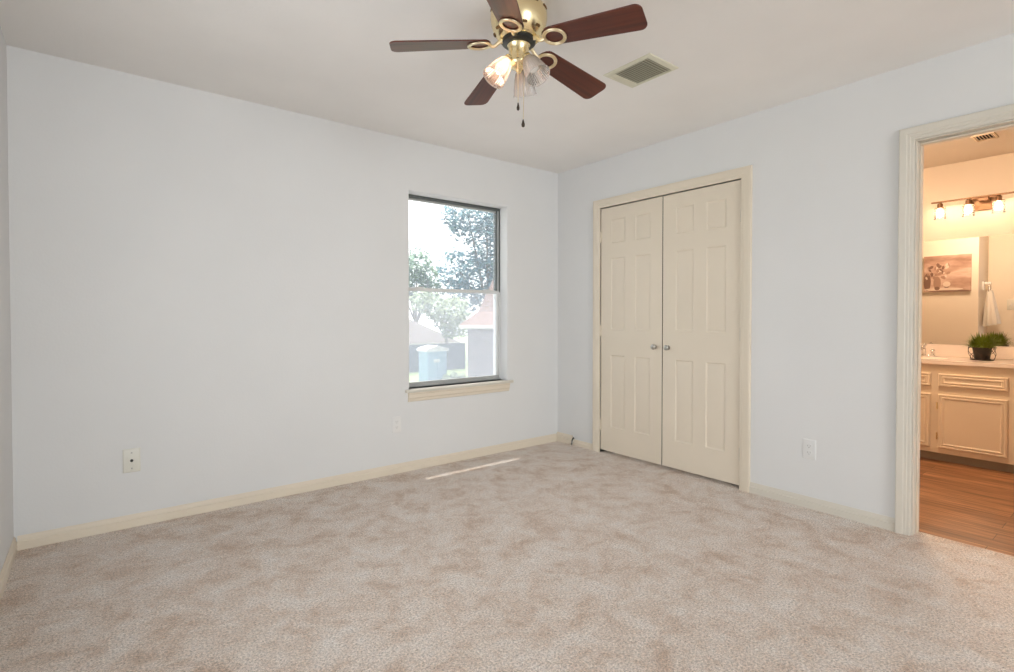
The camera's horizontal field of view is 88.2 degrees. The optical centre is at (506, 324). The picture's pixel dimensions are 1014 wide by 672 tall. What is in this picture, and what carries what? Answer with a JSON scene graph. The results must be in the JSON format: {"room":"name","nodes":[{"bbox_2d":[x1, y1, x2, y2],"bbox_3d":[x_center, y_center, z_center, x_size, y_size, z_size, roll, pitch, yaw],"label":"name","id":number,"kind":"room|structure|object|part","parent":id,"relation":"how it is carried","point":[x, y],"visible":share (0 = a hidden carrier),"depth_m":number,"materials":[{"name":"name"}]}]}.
{"room":"empty bedroom","nodes":[
{"label":"empty bedroom","id":0,"kind":"room"},
{"bbox_2d":[0,27,13,571],"bbox_3d":[0.274,-0.016,-0.963,0.120,2.540,8.789,-1,1,-38],"label":"wall","id":1,"kind":"structure","parent":0,"point":[6,457],"depth_m":2.37,"materials":[{"name":"paint"}]},
{"bbox_2d":[0,537,16,600],"bbox_3d":[0.289,1.119,-0.857,0.013,0.068,8.669,-1,1,-38],"label":"baseboard","id":2,"kind":"structure","parent":1,"relation":"attached to","point":[4,574],"depth_m":2.30,"materials":[{"name":"beige paint"}]},
{"bbox_2d":[6,45,557,540],"bbox_3d":[-1.029,-0.138,3.731,3.886,2.640,0.200,-1,1,-38],"label":"wall","id":3,"kind":"structure","parent":0,"point":[213,286],"depth_m":3.08,"materials":[{"name":"paint"}]},
{"bbox_2d":[123,447,140,472],"bbox_3d":[-2.026,0.735,2.822,0.078,0.128,0.015,-1,1,-38],"label":"outlet","id":4,"kind":"object","parent":3,"relation":"attached to","point":[131,457],"visible":1,"depth_m":2.82,"materials":[{"name":"beige plastic"}]},
{"bbox_2d":[17,434,556,550],"bbox_3d":[-0.968,1.049,3.662,3.608,0.068,0.013,-1,1,-38],"label":"baseboard","id":5,"kind":"structure","parent":3,"relation":"attached to","point":[32,540],"depth_m":3.17,"materials":[{"name":"beige paint"}]},
{"bbox_2d":[392,416,400,432],"bbox_3d":[-0.800,0.726,3.792,0.072,0.117,0.009,-1,1,-38],"label":"power outlet","id":6,"kind":"object","parent":3,"relation":"attached to","point":[396,421],"visible":1,"depth_m":3.79,"materials":[{"name":"paint"}]},
{"bbox_2d":[405,194,513,401],"bbox_3d":[-0.397,-0.211,4.185,1.002,1.555,0.199,-1,1,-38],"label":"window","id":7,"kind":"structure","parent":3,"relation":"in","point":[417,394],"depth_m":4.27,"materials":[{"name":"metal"}]},
{"bbox_3d":[-0.442,-0.619,4.237,0.885,0.704,0.018,-1,1,-38],"label":"sash","id":8,"kind":"part","parent":7,"relation":"part of","materials":[{"name":"grey metal"}]},
{"bbox_3d":[-0.426,0.087,4.227,0.889,0.745,0.028,-1,1,-38],"label":"sash","id":9,"kind":"part","parent":7,"relation":"part of","materials":[{"name":"glass"}]},
{"bbox_3d":[-0.427,0.450,4.234,0.885,0.024,0.024,-1,1,-38],"label":"rail","id":10,"kind":"part","parent":7,"relation":"part of","materials":[{"name":"grey metal"}]},
{"bbox_3d":[-0.439,-0.979,4.227,0.917,0.020,0.062,-1,1,-38],"label":"head frame","id":11,"kind":"part","parent":7,"relation":"part of","materials":[{"name":"metal"}]},
{"bbox_3d":[-0.377,0.486,4.171,1.002,0.022,0.137,-1,1,-38],"label":"sill","id":12,"kind":"part","parent":7,"relation":"part of","materials":[{"name":"white paint"}]},
{"bbox_3d":[-0.089,-0.625,4.508,0.026,0.698,0.062,-1,1,-38],"label":"frame","id":13,"kind":"part","parent":7,"relation":"part of","materials":[{"name":"metal"}]},
{"bbox_2d":[0,441,1013,671],"bbox_3d":[2.664,1.174,1.003,6.286,0.100,8.889,-1,1,-38],"label":"floor","id":14,"kind":"structure","parent":0,"point":[556,556],"depth_m":2.25,"materials":[{"name":"carpet"}]},
{"bbox_2d":[920,363,1013,472],"bbox_3d":[3.746,0.696,4.077,0.564,0.769,3.146,-1,1,-38],"label":"vanity cabinet","id":15,"kind":"object","parent":14,"relation":"on","point":[967,412],"visible":0.45,"depth_m":3.96,"materials":[{"name":"paint"}]},
{"bbox_3d":[3.228,0.752,4.295,0.018,0.420,0.396,-1,1,-38],"label":"cabinet door","id":16,"kind":"part","parent":15,"relation":"part of","materials":[{"name":"paint"}]},
{"bbox_3d":[3.228,0.430,4.290,0.018,0.098,0.398,-1,1,-38],"label":"drawer","id":17,"kind":"part","parent":15,"relation":"part of","materials":[{"name":"paint"}]},
{"bbox_2d":[921,344,1013,367],"bbox_3d":[3.743,0.288,4.068,0.576,0.217,3.146,-1,1,-38],"label":"countertop","id":18,"kind":"structure","parent":15,"relation":"on","point":[944,354],"depth_m":4.21,"materials":[{"name":"stone"}]},
{"bbox_2d":[921,343,934,356],"bbox_3d":[3.576,0.218,4.496,0.136,0.112,0.149,-1,1,-38],"label":"faucet","id":19,"kind":"object","parent":18,"relation":"on","point":[923,347],"visible":0.73,"depth_m":4.49,"materials":[{"name":"silver metal"}]},
{"bbox_3d":[3.573,0.223,4.493,0.128,0.083,0.028,-1,1,-38],"label":"spout","id":20,"kind":"part","parent":19,"relation":"part of","materials":[{"name":"silver metal"}]},
{"bbox_2d":[962,333,1002,360],"bbox_3d":[3.748,0.166,4.112,0.308,0.228,0.309,-1,1,-38],"label":"potted plant","id":21,"kind":"object","parent":18,"relation":"on","point":[982,346],"visible":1,"depth_m":4.08,"materials":[{"name":"green plant"}]},
{"bbox_3d":[3.740,0.228,4.116,0.122,0.097,0.122,-1,1,-38],"label":"pot","id":22,"kind":"part","parent":21,"relation":"part of","materials":[{"name":"black metal"}]},
{"bbox_3d":[3.504,0.757,3.944,0.018,0.420,0.396,-1,1,-38],"label":"cabinet door","id":23,"kind":"part","parent":15,"relation":"part of","materials":[{"name":"paint"}]},
{"bbox_3d":[3.504,0.435,3.939,0.018,0.098,0.398,-1,1,-38],"label":"drawer","id":24,"kind":"part","parent":15,"relation":"part of","materials":[{"name":"paint"}]},
{"bbox_2d":[0,0,1013,172],"bbox_3d":[2.633,-1.396,1.002,6.286,0.160,8.989,-1,1,-38],"label":"ceiling","id":25,"kind":"structure","parent":0,"point":[332,60],"depth_m":2.62,"materials":[{"name":"paint"}]},
{"bbox_2d":[389,0,647,126],"bbox_3d":[0.068,-1.080,2.203,0.995,0.510,1.022,-1,1,-38],"label":"ceiling fan","id":26,"kind":"object","parent":25,"relation":"hanging from","point":[518,26],"visible":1,"depth_m":2.12,"materials":[{"name":"brown wood"}]},
{"bbox_3d":[-0.271,-1.145,2.144,0.411,0.006,0.129,-5,11,-6],"label":"blade","id":27,"kind":"part","parent":26,"relation":"part of","materials":[{"name":"brown wood"}]},
{"bbox_3d":[-0.083,-1.139,2.472,0.129,0.006,0.411,-13,-1,-25],"label":"blade","id":28,"kind":"part","parent":26,"relation":"part of","materials":[{"name":"brown wood"}]},
{"bbox_3d":[-0.024,-1.051,2.146,0.101,0.114,0.101,39,-15,-21],"label":"lamp shade","id":29,"kind":"part","parent":26,"relation":"part of","materials":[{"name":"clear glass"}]},
{"bbox_3d":[-0.017,-1.151,1.863,0.129,0.006,0.411,12,6,11],"label":"blade","id":30,"kind":"part","parent":26,"relation":"part of","materials":[{"name":"brown wood"}]},
{"bbox_3d":[0.069,-1.062,2.242,0.051,0.082,0.051,0,27,18],"label":"bulb","id":31,"kind":"part","parent":26,"relation":"part of","materials":[{"name":"glass"}]},
{"bbox_3d":[0.071,-1.048,2.249,0.101,0.114,0.101,0,27,18],"label":"lamp shade","id":32,"kind":"part","parent":26,"relation":"part of","materials":[{"name":"clear glass"}]},
{"bbox_3d":[0.098,-1.063,2.131,0.051,0.082,0.051,-1,-32,-44],"label":"bulb","id":33,"kind":"part","parent":26,"relation":"part of","materials":[{"name":"white glass"}]},
{"bbox_3d":[0.104,-1.049,2.125,0.101,0.114,0.101,-1,-32,-44],"label":"lamp shade","id":34,"kind":"part","parent":26,"relation":"part of","materials":[{"name":"clear glass"}]},
{"bbox_3d":[0.288,-1.140,2.394,0.411,0.006,0.129,8,-18,-42],"label":"blade","id":35,"kind":"part","parent":26,"relation":"part of","materials":[{"name":"brown wood"}]},
{"bbox_3d":[0.328,-1.148,2.018,0.411,0.006,0.129,5,-10,30],"label":"blade","id":36,"kind":"part","parent":26,"relation":"part of","materials":[{"name":"brown wood"}]},
{"bbox_2d":[603,53,678,87],"bbox_3d":[0.708,-1.338,2.776,0.248,0.012,0.304,-1,1,-38],"label":"ceiling vent","id":37,"kind":"object","parent":25,"relation":"in","point":[648,67],"visible":1,"depth_m":2.76,"materials":[{"name":"beige metal"}]},
{"bbox_2d":[970,132,998,141],"bbox_3d":[3.444,-1.352,3.769,0.180,0.014,0.124,-1,1,-38],"label":"ceiling vent","id":38,"kind":"object","parent":25,"relation":"in","point":[992,135],"visible":0.94,"depth_m":3.77,"materials":[{"name":"metal"}]},
{"bbox_2d":[558,33,1013,517],"bbox_3d":[3.229,-0.102,1.365,0.115,2.440,8.789,-1,1,-38],"label":"wall","id":39,"kind":"structure","parent":0,"point":[825,186],"depth_m":3.06,"materials":[{"name":"paint"}]},
{"bbox_2d":[556,432,591,449],"bbox_3d":[0.591,1.027,4.619,0.024,0.082,0.438,-1,1,-38],"label":"baseboard","id":40,"kind":"structure","parent":39,"relation":"attached to","point":[561,437],"depth_m":4.65,"materials":[{"name":"beige paint"}]},
{"bbox_2d":[599,196,662,464],"bbox_3d":[0.971,0.046,4.150,0.068,2.010,0.610,-1,1,-38],"label":"door","id":41,"kind":"structure","parent":39,"relation":"in","point":[631,234],"depth_m":4.13,"materials":[{"name":"beige paint"}]},
{"bbox_2d":[592,165,752,492],"bbox_3d":[1.195,0.024,3.933,0.135,2.110,1.355,-1,1,-38],"label":"trim","id":42,"kind":"structure","parent":39,"relation":"attached to","point":[745,173],"depth_m":3.42,"materials":[{"name":"beige paint"}]},
{"bbox_2d":[662,180,740,484],"bbox_3d":[1.353,0.054,3.666,0.068,2.010,0.610,-1,1,-38],"label":"door","id":43,"kind":"structure","parent":39,"relation":"in","point":[702,226],"depth_m":3.65,"materials":[{"name":"beige paint"}]},
{"bbox_2d":[803,438,815,459],"bbox_3d":[1.793,0.741,3.101,0.009,0.117,0.072,-1,1,-38],"label":"power outlet","id":44,"kind":"object","parent":39,"relation":"attached to","point":[809,446],"visible":1,"depth_m":3.10,"materials":[{"name":"white plastic"}]},
{"bbox_2d":[749,482,894,531],"bbox_3d":[1.812,1.058,3.078,0.013,0.068,0.787,-1,1,-38],"label":"baseboard","id":45,"kind":"structure","parent":39,"relation":"attached to","point":[873,519],"depth_m":3.03,"materials":[{"name":"white paint"}]},
{"bbox_2d":[895,104,1013,535],"bbox_3d":[2.388,0.046,2.438,0.165,2.112,0.905,-1,1,-38],"label":"trim","id":46,"kind":"structure","parent":39,"relation":"attached to","point":[910,195],"depth_m":2.71,"materials":[{"name":"white paint"}]},
{"bbox_2d":[921,153,1013,346],"bbox_3d":[4.010,-0.097,4.273,0.100,2.540,3.350,-1,1,-38],"label":"wall","id":47,"kind":"structure","parent":0,"point":[994,174],"depth_m":4.38,"materials":[{"name":"paint"}]},
{"bbox_2d":[921,234,1013,345],"bbox_3d":[3.969,-0.274,4.237,0.006,0.896,3.050,-1,1,-38],"label":"wall mirror","id":48,"kind":"object","parent":47,"relation":"attached to","point":[968,283],"visible":0.33,"depth_m":4.37,"materials":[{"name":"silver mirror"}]},
{"bbox_2d":[921,344,1013,359],"bbox_3d":[3.962,0.228,4.240,0.018,0.102,3.146,-1,1,-38],"label":"backsplash","id":49,"kind":"structure","parent":47,"relation":"attached to","point":[1002,352],"depth_m":4.40,"materials":[{"name":"stone"}]},
{"bbox_2d":[931,191,1013,219],"bbox_3d":[3.875,-0.969,4.248,0.127,0.155,0.670,-1,1,-38],"label":"vanity light","id":50,"kind":"object","parent":47,"relation":"attached to","point":[992,201],"visible":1,"depth_m":4.29,"materials":[{"name":"brown metal"}]},
{"bbox_3d":[3.687,-0.942,4.452,0.084,0.095,0.084,-1,1,-38],"label":"lamp shade","id":51,"kind":"part","parent":50,"relation":"part of","materials":[{"name":"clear glass"}]},
{"bbox_3d":[3.687,-0.950,4.452,0.048,0.070,0.047,-1,1,-38],"label":"bulb","id":52,"kind":"part","parent":50,"relation":"part of","materials":[{"name":"beige glass"}]},
{"bbox_2d":[935,203,945,209],"bbox_3d":[3.687,-1.010,4.451,0.076,0.049,0.076,-1,1,-38],"label":"socket","id":53,"kind":"object","parent":50,"relation":"attached to","point":[939,205],"depth_m":4.44,"materials":[{"name":"brown metal"}]},
{"bbox_2d":[962,199,973,205],"bbox_3d":[3.801,-1.008,4.306,0.076,0.049,0.076,-1,1,-38],"label":"socket","id":54,"kind":"object","parent":50,"relation":"attached to","point":[969,202],"depth_m":4.30,"materials":[{"name":"brown metal"}]},
{"bbox_3d":[3.801,-0.947,4.307,0.048,0.070,0.047,-1,1,-38],"label":"bulb","id":55,"kind":"part","parent":50,"relation":"part of","materials":[{"name":"beige glass"}]},
{"bbox_3d":[3.801,-0.940,4.307,0.084,0.095,0.084,-1,1,-38],"label":"lamp shade","id":56,"kind":"part","parent":50,"relation":"part of","materials":[{"name":"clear glass"}]},
{"bbox_3d":[3.882,-1.018,4.253,0.061,0.028,0.064,-1,1,-38],"label":"arm","id":57,"kind":"part","parent":50,"relation":"part of","materials":[{"name":"brown metal"}]},
{"bbox_3d":[3.915,-0.938,4.163,0.084,0.095,0.084,-1,1,-38],"label":"lamp shade","id":58,"kind":"part","parent":50,"relation":"part of","materials":[{"name":"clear glass"}]},
{"bbox_2d":[992,195,1004,201],"bbox_3d":[3.915,-1.006,4.162,0.076,0.049,0.076,-1,1,-38],"label":"socket","id":59,"kind":"object","parent":50,"relation":"attached to","point":[995,198],"depth_m":4.16,"materials":[{"name":"brown metal"}]},
{"bbox_3d":[3.915,-0.945,4.163,0.048,0.070,0.047,-1,1,-38],"label":"bulb","id":60,"kind":"part","parent":50,"relation":"part of","materials":[{"name":"beige glass"}]},
{"label":"outside","id":61,"kind":"structure","parent":0,"visible":0},
{"bbox_2d":[409,335,467,381],"bbox_3d":[-26.755,3.225,46.131,135.000,0.200,74.500,-1,1,-38],"label":"lawn","id":62,"kind":"structure","parent":61,"point":[413,377],"depth_m":37.09,"materials":[{"name":"green plant"}]},
{"bbox_2d":[409,247,444,322],"bbox_3d":[-10.109,-2.718,55.949,7.490,11.417,4.092,-1,1,-38],"label":"tree","id":63,"kind":"object","parent":62,"relation":"on","point":[420,276],"visible":0.51,"depth_m":55.81,"materials":[{"name":"green plant"}]},
{"bbox_2d":[416,345,448,380],"bbox_3d":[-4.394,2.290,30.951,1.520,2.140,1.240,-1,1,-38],"label":"trash bin","id":64,"kind":"object","parent":62,"relation":"on","point":[432,358],"visible":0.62,"depth_m":30.51,"materials":[{"name":"blue plastic"}]},
{"bbox_3d":[-4.326,2.499,30.352,0.600,1.580,0.030,-1,1,-38],"label":"door","id":65,"kind":"part","parent":64,"relation":"part of","materials":[{"name":"blue plastic"}]},
{"bbox_3d":[-3.824,2.493,30.748,0.600,1.580,0.030,-1,1,-38],"label":"door","id":66,"kind":"part","parent":64,"relation":"part of","materials":[{"name":"blue plastic"}]},
{"bbox_2d":[409,319,460,344],"bbox_3d":[-12.867,0.410,43.834,15.630,5.500,8.830,-1,1,-38],"label":"roof","id":67,"kind":"structure","parent":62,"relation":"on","point":[418,333],"depth_m":44.01,"materials":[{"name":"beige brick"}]},
{"bbox_2d":[409,343,464,372],"bbox_3d":[-6.927,2.324,34.895,9.860,1.950,0.130,-1,1,-38],"label":"fence","id":68,"kind":"object","parent":62,"relation":"on","point":[456,353],"visible":0.3,"depth_m":37.09,"materials":[{"name":"grey wood"}]},
{"bbox_2d":[410,291,470,343],"bbox_3d":[-5.231,0.216,41.726,5.599,5.985,3.120,-1,1,-38],"label":"tree","id":69,"kind":"object","parent":62,"relation":"on","point":[442,313],"visible":0.94,"depth_m":41.40,"materials":[{"name":"green plant"}]},
{"bbox_2d":[442,371,466,378],"bbox_3d":[-3.094,3.085,30.715,1.673,0.751,0.734,-1,1,-38],"label":"shrub","id":70,"kind":"object","parent":62,"relation":"on","point":[453,374],"visible":0.57,"depth_m":30.58,"materials":[{"name":"green plant"}]},
{"bbox_2d":[436,206,492,317],"bbox_3d":[-0.895,-5.998,52.631,13.735,18.094,7.784,-1,1,-38],"label":"tree","id":71,"kind":"object","parent":62,"relation":"on","point":[487,264],"visible":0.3,"depth_m":50.05,"materials":[{"name":"green plant"}]},
{"bbox_2d":[459,280,492,376],"bbox_3d":[3.299,-1.458,33.368,11.900,9.560,9.900,0,1,0],"label":"brick house","id":72,"kind":"structure","parent":62,"relation":"on","point":[479,326],"depth_m":28.88,"materials":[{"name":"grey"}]}
]}

